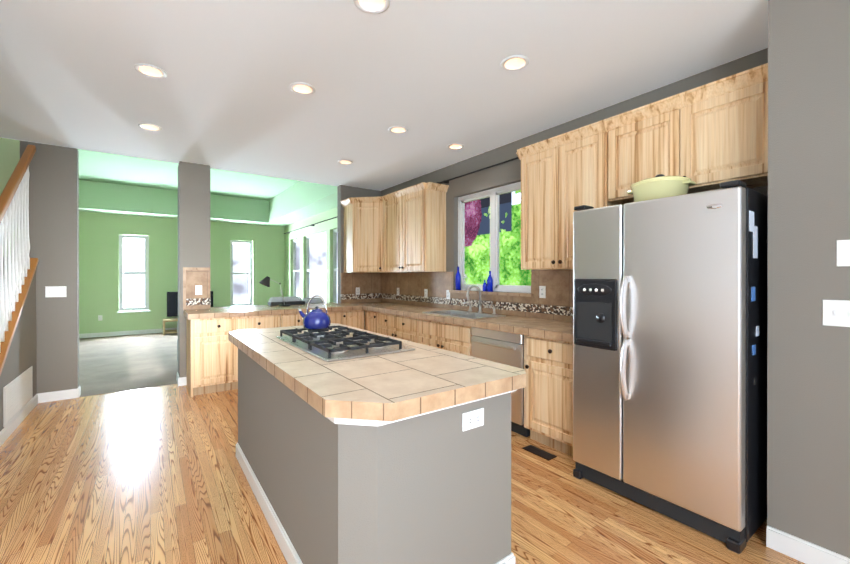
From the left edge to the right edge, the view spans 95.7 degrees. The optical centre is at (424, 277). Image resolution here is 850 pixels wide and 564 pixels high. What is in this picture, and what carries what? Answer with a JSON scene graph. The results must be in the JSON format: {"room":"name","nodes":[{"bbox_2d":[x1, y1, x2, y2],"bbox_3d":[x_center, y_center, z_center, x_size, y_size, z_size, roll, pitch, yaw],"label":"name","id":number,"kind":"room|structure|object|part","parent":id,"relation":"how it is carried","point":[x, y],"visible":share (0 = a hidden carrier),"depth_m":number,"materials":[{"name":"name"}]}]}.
{"room":"kitchen","nodes":[
{"label":"kitchen","id":0,"kind":"room"},
{"bbox_2d":[0,270,36,430],"bbox_3d":[-3.270,0.569,2.810,0.120,1.502,2.920,0,0,-36],"label":"wall","id":1,"kind":"structure","parent":0,"point":[21,357],"depth_m":3.64,"materials":[{"name":"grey paint"}]},
{"bbox_2d":[3,366,32,426],"bbox_3d":[-3.672,1.048,3.483,0.011,0.320,0.920,0,0,-36],"label":"air vent","id":2,"kind":"object","parent":1,"relation":"in","point":[17,394],"visible":1,"depth_m":3.40,"materials":[{"name":"white"}]},
{"bbox_2d":[0,145,38,374],"bbox_3d":[-3.477,-0.037,3.106,0.150,2.663,2.174,0,0,-36],"label":"stair railing","id":3,"kind":"object","parent":1,"relation":"on","point":[20,265],"visible":1,"depth_m":3.43,"materials":[{"name":"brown wood"}]},
{"bbox_2d":[0,393,39,445],"bbox_3d":[-3.474,1.269,3.207,0.030,0.100,2.040,0,0,-36],"label":"baseboard","id":4,"kind":"structure","parent":1,"relation":"attached to","point":[16,421],"depth_m":3.42,"materials":[{"name":"white wood"}]},
{"bbox_2d":[0,138,78,393],"bbox_3d":[-4.607,-0.332,3.710,1.880,3.300,0.134,0,0,-36],"label":"wall","id":5,"kind":"structure","parent":0,"point":[54,207],"depth_m":4.11,"materials":[{"name":"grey paint"}]},
{"bbox_3d":[-3.947,0.152,4.112,0.165,0.116,0.013,0,0,-36],"label":"triple light switch","id":6,"kind":"part","parent":5,"relation":"part of","materials":[{"name":"white plastic"}]},
{"bbox_2d":[40,387,80,402],"bbox_3d":[-3.925,1.267,4.130,0.314,0.100,0.014,0,0,-36],"label":"baseboard","id":7,"kind":"structure","parent":5,"relation":"attached to","point":[71,393],"depth_m":4.13,"materials":[{"name":"white wood"}]},
{"bbox_2d":[79,333,177,396],"bbox_3d":[-4.679,1.358,7.002,5.900,0.104,5.530,0,0,-36],"label":"floor","id":8,"kind":"structure","parent":0,"point":[112,364],"depth_m":5.93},
{"bbox_2d":[163,318,177,334],"bbox_3d":[-5.591,1.138,9.197,1.120,0.335,0.440,0,0,-36],"label":"tv stand","id":9,"kind":"object","parent":8,"relation":"on","point":[169,331],"visible":0.31,"depth_m":8.79,"materials":[{"name":"brown wood"}]},
{"bbox_2d":[167,291,212,316],"bbox_3d":[-5.589,0.650,9.172,0.945,0.639,0.100,0,0,-36],"label":"flat-screen tv","id":10,"kind":"object","parent":9,"relation":"on","point":[172,303],"visible":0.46,"depth_m":8.96,"materials":[{"name":"black"}]},
{"bbox_2d":[177,323,177,360],"bbox_3d":[-2.630,0.858,5.931,1.960,0.810,0.960,0,0,-36],"label":"sofa","id":11,"kind":"object","parent":8,"relation":"on","point":[177,342],"depth_m":5.68,"materials":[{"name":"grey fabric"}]},
{"bbox_2d":[269,296,303,301],"bbox_3d":[-2.131,0.372,5.869,0.460,0.158,0.240,0,0,-36],"label":"sofa pillow","id":12,"kind":"object","parent":11,"relation":"on","point":[294,298],"depth_m":5.77,"materials":[{"name":"grey fabric"}]},
{"bbox_2d":[304,297,322,302],"bbox_3d":[-1.793,0.386,6.136,0.320,0.128,0.240,0,0,-36],"label":"sofa pillow","id":13,"kind":"object","parent":11,"relation":"on","point":[315,300],"depth_m":6.05,"materials":[{"name":"grey fabric"}]},
{"bbox_2d":[79,211,284,333],"bbox_3d":[-6.248,-0.345,9.183,5.600,3.300,0.150,0,0,-36],"label":"wall","id":14,"kind":"structure","parent":0,"point":[99,233],"depth_m":9.03,"materials":[{"name":"green paint"}]},
{"bbox_2d":[79,328,176,337],"bbox_3d":[-6.200,1.255,9.120,5.600,0.100,0.014,0,0,-36],"label":"baseboard","id":15,"kind":"structure","parent":14,"relation":"attached to","point":[117,333],"depth_m":8.67,"materials":[{"name":"white wood"}]},
{"bbox_2d":[117,235,150,312],"bbox_3d":[-6.683,-0.089,8.837,0.610,1.770,0.165,0,0,-36],"label":"room window","id":16,"kind":"structure","parent":14,"relation":"in","point":[133,309],"depth_m":8.85,"materials":[{"name":"white"}]},
{"bbox_2d":[230,240,251,305],"bbox_3d":[-4.848,-0.092,10.156,0.610,1.770,0.165,0,0,-36],"label":"room window","id":17,"kind":"structure","parent":14,"relation":"in","point":[249,273],"depth_m":10.18,"materials":[{"name":"white"}]},
{"bbox_2d":[178,161,210,377],"bbox_3d":[-2.950,-0.050,4.910,0.330,2.730,0.360,0,0,-36],"label":"pillar","id":18,"kind":"structure","parent":0,"point":[193,214],"depth_m":4.75,"materials":[{"name":"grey paint"}]},
{"bbox_2d":[337,185,380,329],"bbox_3d":[-1.041,-0.053,6.134,0.700,2.730,0.120,0,0,-36],"label":"wall","id":19,"kind":"structure","parent":0,"point":[344,192],"depth_m":5.92,"materials":[{"name":"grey paint"}]},
{"bbox_2d":[0,0,767,225],"bbox_3d":[-2.704,-1.823,4.030,6.150,0.820,12.650,0,0,-36],"label":"ceiling","id":20,"kind":"structure","parent":0,"point":[434,78],"depth_m":2.75,"materials":[{"name":"white paint"}]},
{"bbox_2d":[138,123,161,130],"bbox_3d":[-2.573,-1.458,3.602,0.188,0.112,0.188,0,0,-36],"label":"recessed light","id":21,"kind":"object","parent":20,"relation":"in","point":[150,127],"visible":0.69,"depth_m":3.63,"materials":[{"name":"white"}]},
{"bbox_2d":[134,63,166,77],"bbox_3d":[-1.867,-1.455,2.619,0.188,0.112,0.188,0,0,-36],"label":"recessed light","id":22,"kind":"object","parent":20,"relation":"in","point":[149,70],"visible":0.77,"depth_m":2.65,"materials":[{"name":"white"}]},
{"bbox_2d":[289,82,315,94],"bbox_3d":[-0.910,-1.456,2.863,0.188,0.112,0.188,0,0,-36],"label":"recessed light","id":23,"kind":"object","parent":20,"relation":"in","point":[302,88],"visible":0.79,"depth_m":2.90,"materials":[{"name":"white"}]},
{"bbox_2d":[338,160,352,164],"bbox_3d":[-0.974,-1.460,4.701,0.188,0.112,0.188,0,0,-36],"label":"recessed light","id":24,"kind":"object","parent":20,"relation":"in","point":[346,162],"visible":0.6,"depth_m":4.74,"materials":[{"name":"white"}]},
{"bbox_2d":[353,0,389,13],"bbox_3d":[-0.271,-1.454,1.956,0.188,0.112,0.188,0,0,-36],"label":"recessed light","id":25,"kind":"object","parent":20,"relation":"in","point":[373,6],"visible":1,"depth_m":2.01,"materials":[{"name":"white"}]},
{"bbox_2d":[388,126,407,133],"bbox_3d":[-0.256,-1.458,3.666,0.188,0.112,0.188,0,0,-36],"label":"recessed light","id":26,"kind":"object","parent":20,"relation":"in","point":[398,129],"visible":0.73,"depth_m":3.71,"materials":[{"name":"white"}]},
{"bbox_2d":[447,143,463,149],"bbox_3d":[0.330,-1.459,4.136,0.188,0.112,0.188,0,0,-36],"label":"recessed light","id":27,"kind":"object","parent":20,"relation":"in","point":[454,146],"visible":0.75,"depth_m":4.18,"materials":[{"name":"white"}]},
{"bbox_2d":[500,55,529,70],"bbox_3d":[0.589,-1.455,2.524,0.188,0.112,0.188,0,0,-36],"label":"recessed light","id":28,"kind":"object","parent":20,"relation":"in","point":[515,63],"visible":0.77,"depth_m":2.56,"materials":[{"name":"white"}]},
{"bbox_2d":[0,384,804,563],"bbox_3d":[-1.090,1.373,1.792,6.150,0.100,7.120,0,0,-36],"label":"floor","id":29,"kind":"structure","parent":0,"point":[153,475],"depth_m":2.26,"materials":[{"name":"brown wood"}]},
{"bbox_2d":[177,372,180,385],"bbox_3d":[-3.090,1.265,4.813,0.014,0.100,0.388,0,0,-36],"label":"baseboard","id":30,"kind":"structure","parent":29,"relation":"on","point":[178,378],"depth_m":4.67,"materials":[{"name":"white wood"}]},
{"bbox_2d":[181,377,186,385],"bbox_3d":[-2.833,1.266,4.767,0.310,0.100,0.014,0,0,-36],"label":"baseboard","id":31,"kind":"structure","parent":29,"relation":"on","point":[183,379],"depth_m":4.68,"materials":[{"name":"white wood"}]},
{"bbox_2d":[186,314,286,396],"bbox_3d":[-2.323,0.886,4.758,1.030,0.860,0.618,0,0,-36],"label":"base cabinet","id":32,"kind":"object","parent":29,"relation":"on","point":[211,358],"depth_m":4.37,"materials":[{"name":"brown wood"}]},
{"bbox_2d":[183,302,362,317],"bbox_3d":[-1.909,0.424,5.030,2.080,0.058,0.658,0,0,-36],"label":"countertop","id":33,"kind":"structure","parent":32,"relation":"on","point":[229,311],"depth_m":4.76,"materials":[{"name":"beige tile"}]},
{"bbox_2d":[259,276,289,305],"bbox_3d":[-2.046,0.187,5.240,0.407,0.413,0.150,0,0,-36],"label":"desk lamp","id":34,"kind":"object","parent":33,"relation":"on","point":[265,281],"visible":1,"depth_m":5.17,"materials":[{"name":"black metal"}]},
{"bbox_2d":[268,301,304,305],"bbox_3d":[-2.007,0.371,5.577,0.480,0.044,0.180,0,0,-36],"label":"tray","id":35,"kind":"object","parent":33,"relation":"on","point":[288,302],"visible":0.96,"depth_m":5.54,"materials":[{"name":"black"}]},
{"bbox_2d":[287,310,346,326],"bbox_3d":[-1.646,0.884,5.244,0.936,0.860,0.618,0,0,-36],"label":"base cabinet","id":36,"kind":"object","parent":29,"relation":"on","point":[336,316],"depth_m":5.15,"materials":[{"name":"brown wood"}]},
{"bbox_2d":[347,310,363,329],"bbox_3d":[-1.174,0.884,5.584,0.360,0.860,0.618,0,0,-36],"label":"base cabinet","id":37,"kind":"object","parent":29,"relation":"on","point":[355,318],"depth_m":5.36,"materials":[{"name":"brown wood"}]},
{"bbox_2d":[363,309,377,332],"bbox_3d":[-0.496,0.884,5.444,0.618,0.860,0.400,0,0,-36],"label":"base cabinet","id":38,"kind":"object","parent":29,"relation":"on","point":[371,319],"depth_m":5.24,"materials":[{"name":"brown wood"}]},
{"bbox_2d":[236,347,514,563],"bbox_3d":[-0.499,0.891,2.271,0.802,0.860,1.983,0,0,-36],"label":"kitchen island","id":39,"kind":"object","parent":29,"relation":"on","point":[382,459],"depth_m":1.52,"materials":[{"name":"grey paint"}]},
{"bbox_2d":[228,323,525,434],"bbox_3d":[-0.508,0.430,2.261,0.865,0.058,2.136,0,0,-36],"label":"island countertop","id":40,"kind":"structure","parent":39,"relation":"on","point":[356,394],"depth_m":1.55,"materials":[{"name":"beige tile"}]},
{"bbox_2d":[276,325,414,361],"bbox_3d":[-0.518,0.371,2.330,0.510,0.058,0.890,0,0,-36],"label":"gas cooktop","id":41,"kind":"object","parent":40,"relation":"in","point":[341,343],"visible":1,"depth_m":2.13,"materials":[{"name":"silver metal"}]},
{"bbox_2d":[298,295,330,329],"bbox_3d":[-0.737,0.229,2.607,0.189,0.224,0.201,0,0,-36],"label":"kettle","id":42,"kind":"object","parent":41,"relation":"on","point":[316,318],"visible":1,"depth_m":2.54,"materials":[{"name":"blue metal"}]},
{"bbox_2d":[462,408,483,430],"bbox_3d":[0.198,0.578,1.565,0.116,0.072,0.007,0,0,-36],"label":"outlet","id":43,"kind":"object","parent":39,"relation":"attached to","point":[472,419],"visible":1,"depth_m":1.56,"materials":[{"name":"white plastic"}]},
{"bbox_2d":[378,313,457,342],"bbox_3d":[-0.126,0.885,4.929,0.618,0.860,1.001,0,0,-36],"label":"base cabinet","id":44,"kind":"object","parent":29,"relation":"on","point":[405,328],"depth_m":4.56,"materials":[{"name":"brown wood"}]},
{"bbox_2d":[418,325,461,353],"bbox_3d":[0.423,0.967,4.165,0.618,0.700,0.880,0,0,-36],"label":"base cabinet","id":45,"kind":"object","parent":29,"relation":"on","point":[446,339],"depth_m":3.96,"materials":[{"name":"brown wood"}]},
{"bbox_2d":[522,445,556,460],"bbox_3d":[0.861,1.316,2.898,0.100,0.007,0.240,0,0,-36],"label":"floor vent","id":46,"kind":"object","parent":29,"relation":"in","point":[539,452],"visible":1,"depth_m":2.89,"materials":[{"name":"brown metal"}]},
{"bbox_2d":[526,337,572,455],"bbox_3d":[1.199,0.889,3.085,0.618,0.860,0.540,0,0,-36],"label":"base cabinet","id":47,"kind":"object","parent":29,"relation":"on","point":[539,351],"depth_m":2.92,"materials":[{"name":"brown wood"}]},
{"bbox_2d":[346,302,572,344],"bbox_3d":[0.177,0.425,4.472,0.658,0.058,3.998,0,0,-36],"label":"countertop","id":48,"kind":"structure","parent":47,"relation":"on","point":[529,327],"depth_m":3.60,"materials":[{"name":"beige tile"}]},
{"bbox_2d":[471,327,529,436],"bbox_3d":[0.841,0.889,3.535,0.658,0.858,0.606,0,0,-36],"label":"dishwasher","id":49,"kind":"object","parent":47,"relation":"in","point":[507,347],"depth_m":3.24,"materials":[{"name":"silver metal"}]},
{"bbox_2d":[573,180,767,553],"bbox_3d":[1.517,0.426,2.387,0.858,1.790,0.903,0,0,-36],"label":"refrigerator","id":50,"kind":"object","parent":29,"relation":"on","point":[670,320],"visible":0.98,"depth_m":2.05,"materials":[{"name":"silver metal"}]},
{"bbox_2d":[627,174,695,201],"bbox_3d":[1.444,-0.538,2.365,0.320,0.186,0.360,0,0,-36],"label":"pot","id":51,"kind":"object","parent":50,"relation":"on","point":[659,186],"visible":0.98,"depth_m":2.25,"materials":[{"name":"yellow ceramic"}]},
{"bbox_2d":[284,48,767,321],"bbox_3d":[-0.821,-0.339,6.556,0.150,3.300,10.750,0,0,-36],"label":"wall","id":52,"kind":"structure","parent":0,"point":[504,174],"depth_m":4.44,"materials":[{"name":"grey paint"}]},
{"bbox_2d":[293,238,299,295],"bbox_3d":[-3.335,-0.152,10.008,0.165,1.730,0.870,0,0,-36],"label":"window","id":53,"kind":"structure","parent":52,"relation":"in","point":[294,265],"depth_m":10.31,"materials":[{"name":"white"}]},
{"bbox_2d":[284,217,336,233],"bbox_3d":[-2.570,-1.194,8.775,0.097,0.036,4.234,0,0,-36],"label":"curtain rod","id":54,"kind":"object","parent":52,"relation":"attached to","point":[309,225],"visible":0.6,"depth_m":8.78,"materials":[{"name":"black"}]},
{"bbox_2d":[306,231,325,297],"bbox_3d":[-2.512,-0.149,8.863,0.165,1.730,1.550,0,0,-36],"label":"window","id":55,"kind":"structure","parent":52,"relation":"in","point":[307,257],"depth_m":9.44,"materials":[{"name":"white wood"}]},
{"bbox_2d":[333,229,337,302],"bbox_3d":[-1.698,-0.146,7.730,0.165,1.730,0.940,0,0,-36],"label":"window","id":56,"kind":"structure","parent":52,"relation":"in","point":[335,269],"depth_m":8.07,"materials":[{"name":"white wood"}]},
{"bbox_2d":[344,196,383,272],"bbox_3d":[-0.777,-0.622,5.803,0.652,1.090,0.718,0,0,-36],"label":"upper cabinet","id":57,"kind":"object","parent":52,"relation":"attached to","point":[363,216],"depth_m":5.61,"materials":[{"name":"brown wood"}]},
{"bbox_2d":[183,267,572,321],"bbox_3d":[-0.640,0.137,3.885,2.817,0.518,3.998,0,0,-36],"label":"wall tile","id":58,"kind":"structure","parent":52,"relation":"attached to","point":[556,303],"depth_m":4.75,"materials":[{"name":"tile"}]},
{"bbox_2d":[195,285,201,294],"bbox_3d":[-2.808,0.155,4.771,0.072,0.116,0.007,0,0,-36],"label":"outlet","id":59,"kind":"object","parent":58,"relation":"attached to","point":[198,289],"visible":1,"depth_m":4.77,"materials":[{"name":"white plastic"}]},
{"bbox_2d":[356,287,359,294],"bbox_3d":[-1.053,0.213,6.032,0.072,0.116,0.007,0,0,-36],"label":"outlet","id":60,"kind":"object","parent":58,"relation":"attached to","point":[357,290],"visible":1,"depth_m":6.03,"materials":[{"name":"white plastic"}]},
{"bbox_2d":[424,289,427,297],"bbox_3d":[0.012,0.214,5.241,0.007,0.116,0.072,0,0,-36],"label":"outlet","id":61,"kind":"object","parent":58,"relation":"attached to","point":[425,293],"visible":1,"depth_m":5.23,"materials":[{"name":"white plastic"}]},
{"bbox_2d":[446,290,449,298],"bbox_3d":[0.292,0.215,4.851,0.007,0.116,0.072,0,0,-36],"label":"outlet","id":62,"kind":"object","parent":58,"relation":"attached to","point":[447,294],"visible":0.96,"depth_m":4.86,"materials":[{"name":"white plastic"}]},
{"bbox_2d":[455,267,460,289],"bbox_3d":[0.410,0.010,4.757,0.068,0.290,0.068,0,0,-36],"label":"bottle","id":63,"kind":"object","parent":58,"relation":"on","point":[458,281],"visible":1,"depth_m":4.73,"materials":[{"name":"blue glass"}]},
{"bbox_2d":[462,274,467,289],"bbox_3d":[0.487,0.055,4.658,0.060,0.200,0.060,0,0,-36],"label":"bottle","id":64,"kind":"object","parent":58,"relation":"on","point":[465,276],"visible":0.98,"depth_m":4.65,"materials":[{"name":"clear glass"}]},
{"bbox_2d":[483,280,486,290],"bbox_3d":[0.682,0.091,4.386,0.052,0.130,0.052,0,0,-36],"label":"bottle","id":65,"kind":"object","parent":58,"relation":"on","point":[484,286],"visible":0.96,"depth_m":4.37,"materials":[{"name":"blue glass"}]},
{"bbox_2d":[487,271,492,291],"bbox_3d":[0.729,0.041,4.321,0.066,0.230,0.066,0,0,-36],"label":"bottle","id":66,"kind":"object","parent":58,"relation":"on","point":[489,283],"visible":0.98,"depth_m":4.30,"materials":[{"name":"blue glass"}]},
{"bbox_2d":[539,286,545,297],"bbox_3d":[1.126,0.138,3.689,0.007,0.116,0.072,0,0,-36],"label":"outlet","id":67,"kind":"object","parent":58,"relation":"attached to","point":[542,291],"visible":1,"depth_m":3.69,"materials":[{"name":"white plastic"}]},
{"bbox_2d":[384,182,447,272],"bbox_3d":[-0.200,-0.621,5.240,0.371,1.090,1.090,0,0,-36],"label":"upper cabinet","id":68,"kind":"object","parent":52,"relation":"attached to","point":[403,230],"depth_m":4.89,"materials":[{"name":"brown wood"}]},
{"bbox_2d":[437,157,518,183],"bbox_3d":[0.631,-1.203,4.328,0.087,0.036,1.554,0,0,-36],"label":"curtain rod","id":69,"kind":"object","parent":52,"relation":"attached to","point":[446,181],"visible":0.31,"depth_m":4.33,"materials":[{"name":"black"}]},
{"bbox_2d":[458,182,530,292],"bbox_3d":[0.789,-0.423,4.357,0.060,1.160,1.200,0,0,-36],"label":"kitchen window","id":70,"kind":"structure","parent":52,"relation":"in","point":[493,194],"depth_m":4.34,"materials":[{"name":"white wood"}]},
{"bbox_2d":[516,119,615,269],"bbox_3d":[1.236,-0.616,3.276,0.330,1.090,0.815,0,0,-36],"label":"upper cabinet","id":71,"kind":"object","parent":52,"relation":"attached to","point":[561,173],"depth_m":3.19,"materials":[{"name":"brown wood"}]},
{"bbox_2d":[608,63,767,204],"bbox_3d":[1.758,-0.862,2.549,0.330,0.595,0.965,0,0,-36],"label":"upper cabinet","id":72,"kind":"object","parent":52,"relation":"attached to","point":[710,136],"depth_m":2.37,"materials":[{"name":"brown wood"}]},
{"bbox_2d":[767,0,849,557],"bbox_3d":[2.526,-0.041,1.250,0.605,2.730,2.025,0,0,-36],"label":"wall","id":73,"kind":"structure","parent":0,"point":[808,425],"depth_m":1.78,"materials":[{"name":"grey paint"}]},
{"bbox_2d":[766,525,849,563],"bbox_3d":[1.790,1.273,1.747,0.014,0.100,0.365,0,0,-36],"label":"baseboard","id":74,"kind":"structure","parent":73,"relation":"attached to","point":[795,547],"depth_m":1.79,"materials":[{"name":"white wood"}]},
{"bbox_2d":[823,300,849,326],"bbox_3d":[1.829,0.158,1.689,0.013,0.116,0.118,0,0,-36],"label":"double light switch","id":75,"kind":"object","parent":73,"relation":"attached to","point":[836,312],"visible":1,"depth_m":1.70,"materials":[{"name":"white plastic"}]},
{"bbox_2d":[836,240,849,265],"bbox_3d":[1.845,-0.107,1.675,0.004,0.116,0.072,0,0,-36],"label":"switch plate","id":76,"kind":"object","parent":73,"relation":"attached to","point":[843,253],"visible":1,"depth_m":1.69,"materials":[{"name":"white plastic"}]},
{"label":"outside","id":77,"kind":"structure","parent":0,"visible":0},
{"bbox_2d":[123,235,337,307],"bbox_3d":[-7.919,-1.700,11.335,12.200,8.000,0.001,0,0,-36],"label":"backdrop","id":78,"kind":"structure","parent":77,"point":[133,261],"depth_m":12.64,"materials":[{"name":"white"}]},
{"bbox_2d":[465,190,530,285],"bbox_3d":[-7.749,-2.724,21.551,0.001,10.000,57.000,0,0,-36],"label":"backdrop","id":79,"kind":"structure","parent":77,"point":[477,242],"depth_m":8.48,"materials":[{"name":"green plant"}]}
]}

